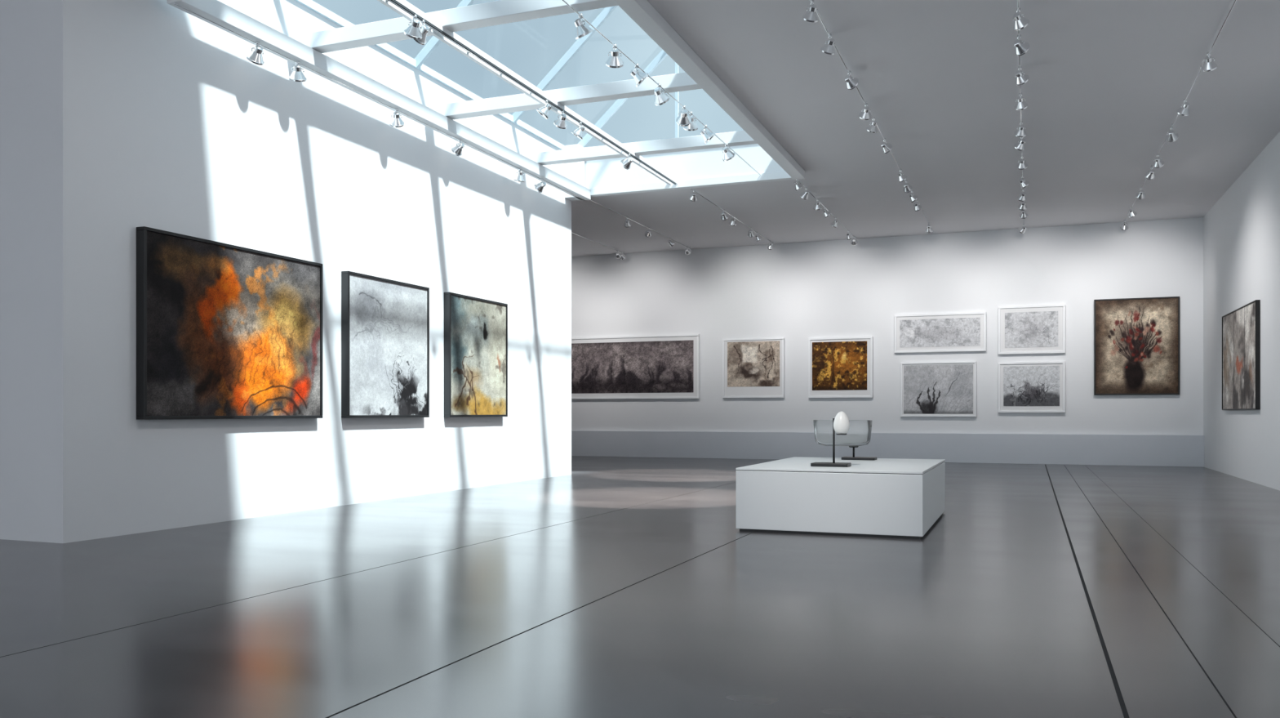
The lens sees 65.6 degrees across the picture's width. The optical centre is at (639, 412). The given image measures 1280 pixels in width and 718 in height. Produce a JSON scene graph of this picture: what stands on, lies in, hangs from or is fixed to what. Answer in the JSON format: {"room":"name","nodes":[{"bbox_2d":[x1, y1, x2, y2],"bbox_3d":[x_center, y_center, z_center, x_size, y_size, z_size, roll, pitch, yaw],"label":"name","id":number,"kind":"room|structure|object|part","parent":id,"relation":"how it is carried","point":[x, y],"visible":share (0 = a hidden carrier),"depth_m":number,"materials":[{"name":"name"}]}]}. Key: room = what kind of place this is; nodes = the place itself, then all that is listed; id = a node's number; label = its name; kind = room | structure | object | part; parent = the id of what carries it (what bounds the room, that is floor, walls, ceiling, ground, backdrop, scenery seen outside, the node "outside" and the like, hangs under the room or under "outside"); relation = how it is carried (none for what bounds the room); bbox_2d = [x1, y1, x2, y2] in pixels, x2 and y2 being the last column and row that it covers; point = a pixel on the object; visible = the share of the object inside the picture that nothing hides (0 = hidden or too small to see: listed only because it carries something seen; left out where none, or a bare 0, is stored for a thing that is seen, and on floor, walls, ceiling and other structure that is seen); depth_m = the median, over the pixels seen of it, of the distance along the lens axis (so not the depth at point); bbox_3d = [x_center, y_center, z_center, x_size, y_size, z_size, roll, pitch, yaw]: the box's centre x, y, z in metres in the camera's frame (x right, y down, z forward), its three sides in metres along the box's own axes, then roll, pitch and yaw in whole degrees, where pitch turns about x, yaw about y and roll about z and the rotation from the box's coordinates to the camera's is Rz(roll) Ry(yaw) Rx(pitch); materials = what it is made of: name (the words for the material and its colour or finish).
{"room":"museum","nodes":[
{"label":"museum","id":0,"kind":"room"},
{"bbox_2d":[0,0,571,542],"bbox_3d":[-5.173,-1.560,14.914,4.000,5.520,10.890,0,0,21],"label":"wall","id":1,"kind":"structure","parent":0,"point":[117,117],"depth_m":10.80,"materials":[{"name":"white paint"}]},
{"bbox_2d":[136,226,322,419],"bbox_3d":[-4.465,-0.885,11.083,0.110,1.910,2.670,0,0,21],"label":"abstract painting","id":2,"kind":"object","parent":1,"relation":"attached to","point":[224,331],"visible":1,"depth_m":10.78,"materials":[{"name":"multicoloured paint"}]},
{"bbox_2d":[341,271,429,417],"bbox_3d":[-3.462,-0.875,13.648,0.110,1.890,1.860,0,0,21],"label":"abstract painting","id":3,"kind":"object","parent":1,"relation":"attached to","point":[385,322],"visible":1,"depth_m":13.48,"materials":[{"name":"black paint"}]},
{"bbox_2d":[444,292,507,417],"bbox_3d":[-2.597,-0.875,15.860,0.110,1.890,1.790,0,0,21],"label":"abstract painting","id":4,"kind":"object","parent":1,"relation":"attached to","point":[476,329],"visible":1,"depth_m":15.68,"materials":[{"name":"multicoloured paint"}]},
{"bbox_2d":[0,455,1279,717],"bbox_3d":[-1.666,1.300,11.389,19.000,0.200,30.400,0,0,21],"label":"floor","id":5,"kind":"structure","parent":0,"point":[612,586],"depth_m":6.07,"materials":[{"name":"concrete"}]},
{"bbox_2d":[735,456,945,538],"bbox_3d":[2.310,0.880,10.972,1.830,0.640,2.680,0,0,21],"label":"plinth","id":6,"kind":"object","parent":5,"relation":"on","point":[880,497],"visible":0.97,"depth_m":9.78,"materials":[{"name":"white paint"}]},
{"bbox_2d":[810,411,851,466],"bbox_3d":[1.994,0.274,10.366,0.383,0.572,0.240,0,0,21],"label":"sculpture","id":7,"kind":"object","parent":6,"relation":"on","point":[841,423],"visible":1,"depth_m":10.28,"materials":[{"name":"white ceramic"}]},
{"bbox_3d":[2.089,0.292,10.335,0.112,0.465,0.133,0,0,-34],"label":"post and cradle","id":8,"kind":"part","parent":7,"relation":"part of","materials":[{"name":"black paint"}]},
{"bbox_2d":[813,419,876,460],"bbox_3d":[2.449,0.325,11.874,0.728,0.470,0.338,0,0,21],"label":"sculpture","id":9,"kind":"object","parent":6,"relation":"on","point":[817,437],"visible":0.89,"depth_m":11.85,"materials":[{"name":"clear glass"}]},
{"bbox_2d":[813,419,872,445],"bbox_3d":[2.425,0.245,11.883,0.676,0.310,0.338,0,0,21],"label":"bowl","id":10,"kind":"object","parent":9,"relation":"on","point":[817,437],"depth_m":11.92,"materials":[{"name":"glass"}]},
{"bbox_3d":[2.546,0.465,11.836,0.120,0.130,0.120,0,0,21],"label":"post","id":11,"kind":"part","parent":9,"relation":"part of","materials":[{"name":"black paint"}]},
{"bbox_2d":[571,217,1203,435],"bbox_3d":[3.834,-1.560,25.452,19.000,5.520,0.200,0,0,21],"label":"wall","id":12,"kind":"structure","parent":0,"point":[797,292],"depth_m":24.43,"materials":[{"name":"white paint"}]},
{"bbox_2d":[571,333,699,399],"bbox_3d":[-0.728,-1.220,27.091,4.910,1.700,0.070,0,0,21],"label":"framed photograph","id":13,"kind":"object","parent":12,"relation":"attached to","point":[654,366],"visible":0.76,"depth_m":26.82,"materials":[{"name":"paper"}]},
{"bbox_2d":[722,337,784,397],"bbox_3d":[2.923,-1.150,25.663,1.630,1.540,0.070,0,0,21],"label":"framed photograph","id":14,"kind":"object","parent":12,"relation":"attached to","point":[753,367],"visible":1,"depth_m":25.64,"materials":[{"name":"beige paper"}]},
{"bbox_2d":[727,340,779,386],"bbox_3d":[2.925,-1.250,25.642,1.390,1.160,0.001,0,0,21],"label":"artwork","id":15,"kind":"object","parent":14,"relation":"attached to","point":[749,363],"depth_m":25.64},
{"bbox_2d":[808,336,872,397],"bbox_3d":[5.009,-1.125,24.847,1.590,1.510,0.070,0,0,21],"label":"framed photograph","id":16,"kind":"object","parent":12,"relation":"attached to","point":[838,366],"visible":1,"depth_m":24.82,"materials":[{"name":"brown paper"}]},
{"bbox_2d":[812,340,866,390],"bbox_3d":[4.984,-1.165,24.837,1.370,1.210,0.001,0,0,21],"label":"artwork","id":17,"kind":"object","parent":16,"relation":"attached to","point":[836,365],"depth_m":24.83},
{"bbox_2d":[571,430,1204,466],"bbox_3d":[3.775,0.850,25.303,18.600,0.700,0.120,0,0,21],"label":"baseboard","id":18,"kind":"structure","parent":12,"relation":"attached to","point":[1144,450],"depth_m":24.09,"materials":[{"name":"paint"}]},
{"bbox_2d":[900,360,976,416],"bbox_3d":[7.198,-0.560,23.991,1.750,1.320,0.070,0,0,21],"label":"framed drawing","id":19,"kind":"object","parent":12,"relation":"attached to","point":[927,388],"visible":1,"depth_m":23.97,"materials":[{"name":"grey paper"}]},
{"bbox_2d":[894,311,986,352],"bbox_3d":[7.230,-1.925,23.979,2.120,0.930,0.070,0,0,21],"label":"framed drawing","id":20,"kind":"object","parent":12,"relation":"attached to","point":[966,331],"visible":1,"depth_m":23.95,"materials":[{"name":"grey paper"}]},
{"bbox_2d":[899,317,980,346],"bbox_3d":[7.223,-1.925,23.961,1.860,0.670,0.001,0,0,21],"label":"artwork","id":21,"kind":"object","parent":20,"relation":"attached to","point":[960,331],"depth_m":23.96},
{"bbox_2d":[998,360,1065,412],"bbox_3d":[9.149,-0.593,23.228,1.460,1.185,0.070,0,0,21],"label":"framed drawing","id":22,"kind":"object","parent":12,"relation":"attached to","point":[1023,386],"visible":1,"depth_m":23.21,"materials":[{"name":"grey paper"}]},
{"bbox_2d":[1003,365,1059,405],"bbox_3d":[9.142,-0.618,23.211,1.220,0.935,0.001,0,0,21],"label":"artwork","id":23,"kind":"object","parent":22,"relation":"attached to","point":[1023,385],"depth_m":23.21},
{"bbox_2d":[998,303,1065,354],"bbox_3d":[9.149,-1.938,23.228,1.460,1.125,0.070,0,0,21],"label":"framed drawing","id":24,"kind":"object","parent":12,"relation":"attached to","point":[1022,329],"visible":1,"depth_m":23.21,"materials":[{"name":"grey paper"}]},
{"bbox_2d":[1004,311,1057,347],"bbox_3d":[9.142,-1.938,23.211,1.160,0.825,0.001,0,0,21],"label":"artwork","id":25,"kind":"object","parent":24,"relation":"attached to","point":[1022,329],"depth_m":23.21},
{"bbox_2d":[1093,296,1179,395],"bbox_3d":[11.202,-1.490,22.425,1.730,2.180,0.070,0,0,21],"label":"flower painting","id":26,"kind":"object","parent":12,"relation":"attached to","point":[1136,340],"visible":1,"depth_m":22.41,"materials":[{"name":"beige paint"}]},
{"bbox_2d":[571,0,1279,256],"bbox_3d":[-1.666,-4.410,11.389,19.000,0.180,30.400,0,0,21],"label":"ceiling","id":27,"kind":"structure","parent":0,"point":[1108,82],"depth_m":14.15,"materials":[{"name":"paint"}]},
{"bbox_2d":[167,0,804,200],"bbox_3d":[-1.082,-5.433,13.872,4.680,3.175,10.250,0,0,21],"label":"skylight","id":28,"kind":"object","parent":27,"relation":"attached to","point":[585,100],"visible":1,"depth_m":14.87,"materials":[{"name":"clear glass"}]},
{"bbox_3d":[-1.251,-4.600,19.065,0.278,1.000,0.300,0,0,21],"label":"corner post","id":29,"kind":"part","parent":28,"relation":"part of","materials":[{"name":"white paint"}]},
{"bbox_3d":[-1.004,-4.249,13.852,4.520,0.138,10.170,0,0,21],"label":"edge trim","id":30,"kind":"part","parent":28,"relation":"part of","materials":[{"name":"white paint"}]},
{"bbox_2d":[571,231,626,260],"bbox_3d":[-1.625,-4.190,23.560,0.210,0.257,6.700,0,0,21],"label":"track lighting","id":31,"kind":"object","parent":27,"relation":"hanging from","point":[618,255],"visible":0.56,"depth_m":26.22,"materials":[{"name":"silver metal"}]},
{"bbox_2d":[591,200,691,254],"bbox_3d":[0.108,-4.190,22.829,0.212,0.259,6.600,0,0,22],"label":"track lighting","id":32,"kind":"object","parent":27,"relation":"hanging from","point":[627,224],"visible":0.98,"depth_m":23.01,"materials":[{"name":"silver metal"}]},
{"bbox_2d":[688,188,773,249],"bbox_3d":[2.122,-4.189,21.907,0.221,0.259,6.850,0,0,21],"label":"track lighting","id":33,"kind":"object","parent":27,"relation":"hanging from","point":[693,197],"visible":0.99,"depth_m":21.63,"materials":[{"name":"silver metal"}]},
{"bbox_2d":[793,178,857,245],"bbox_3d":[4.051,-4.189,21.206,0.231,0.259,6.950,0,0,21],"label":"track lighting","id":34,"kind":"object","parent":27,"relation":"hanging from","point":[804,195],"visible":0.98,"depth_m":20.60,"materials":[{"name":"silver metal"}]},
{"bbox_2d":[802,0,933,232],"bbox_3d":[3.618,-4.189,15.014,0.229,0.259,18.600,0,0,21],"label":"track lighting","id":35,"kind":"object","parent":27,"relation":"hanging from","point":[811,15],"visible":1,"depth_m":13.78,"materials":[{"name":"silver metal"}]},
{"bbox_2d":[1013,0,1030,233],"bbox_3d":[5.480,-4.189,14.285,0.234,0.260,18.600,0,0,21],"label":"track lighting","id":36,"kind":"object","parent":27,"relation":"hanging from","point":[1022,47],"visible":1,"depth_m":13.33,"materials":[{"name":"silver metal"}]},
{"bbox_2d":[1120,0,1236,230],"bbox_3d":[7.472,-4.189,13.614,0.217,0.259,18.800,0,0,21],"label":"track lighting","id":37,"kind":"object","parent":27,"relation":"hanging from","point":[1209,64],"visible":1,"depth_m":14.90,"materials":[{"name":"silver metal"}]},
{"bbox_2d":[1203,131,1279,490],"bbox_3d":[7.088,-1.560,7.965,0.200,5.520,30.000,0,0,21],"label":"wall","id":38,"kind":"structure","parent":0,"point":[1242,230],"depth_m":17.51,"materials":[{"name":"white paint"}]},
{"bbox_2d":[1222,299,1260,409],"bbox_3d":[10.878,-0.965,18.026,0.070,1.830,3.100,0,0,21],"label":"abstract painting","id":39,"kind":"object","parent":38,"relation":"attached to","point":[1241,327],"visible":1,"depth_m":17.72,"materials":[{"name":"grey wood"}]}
]}

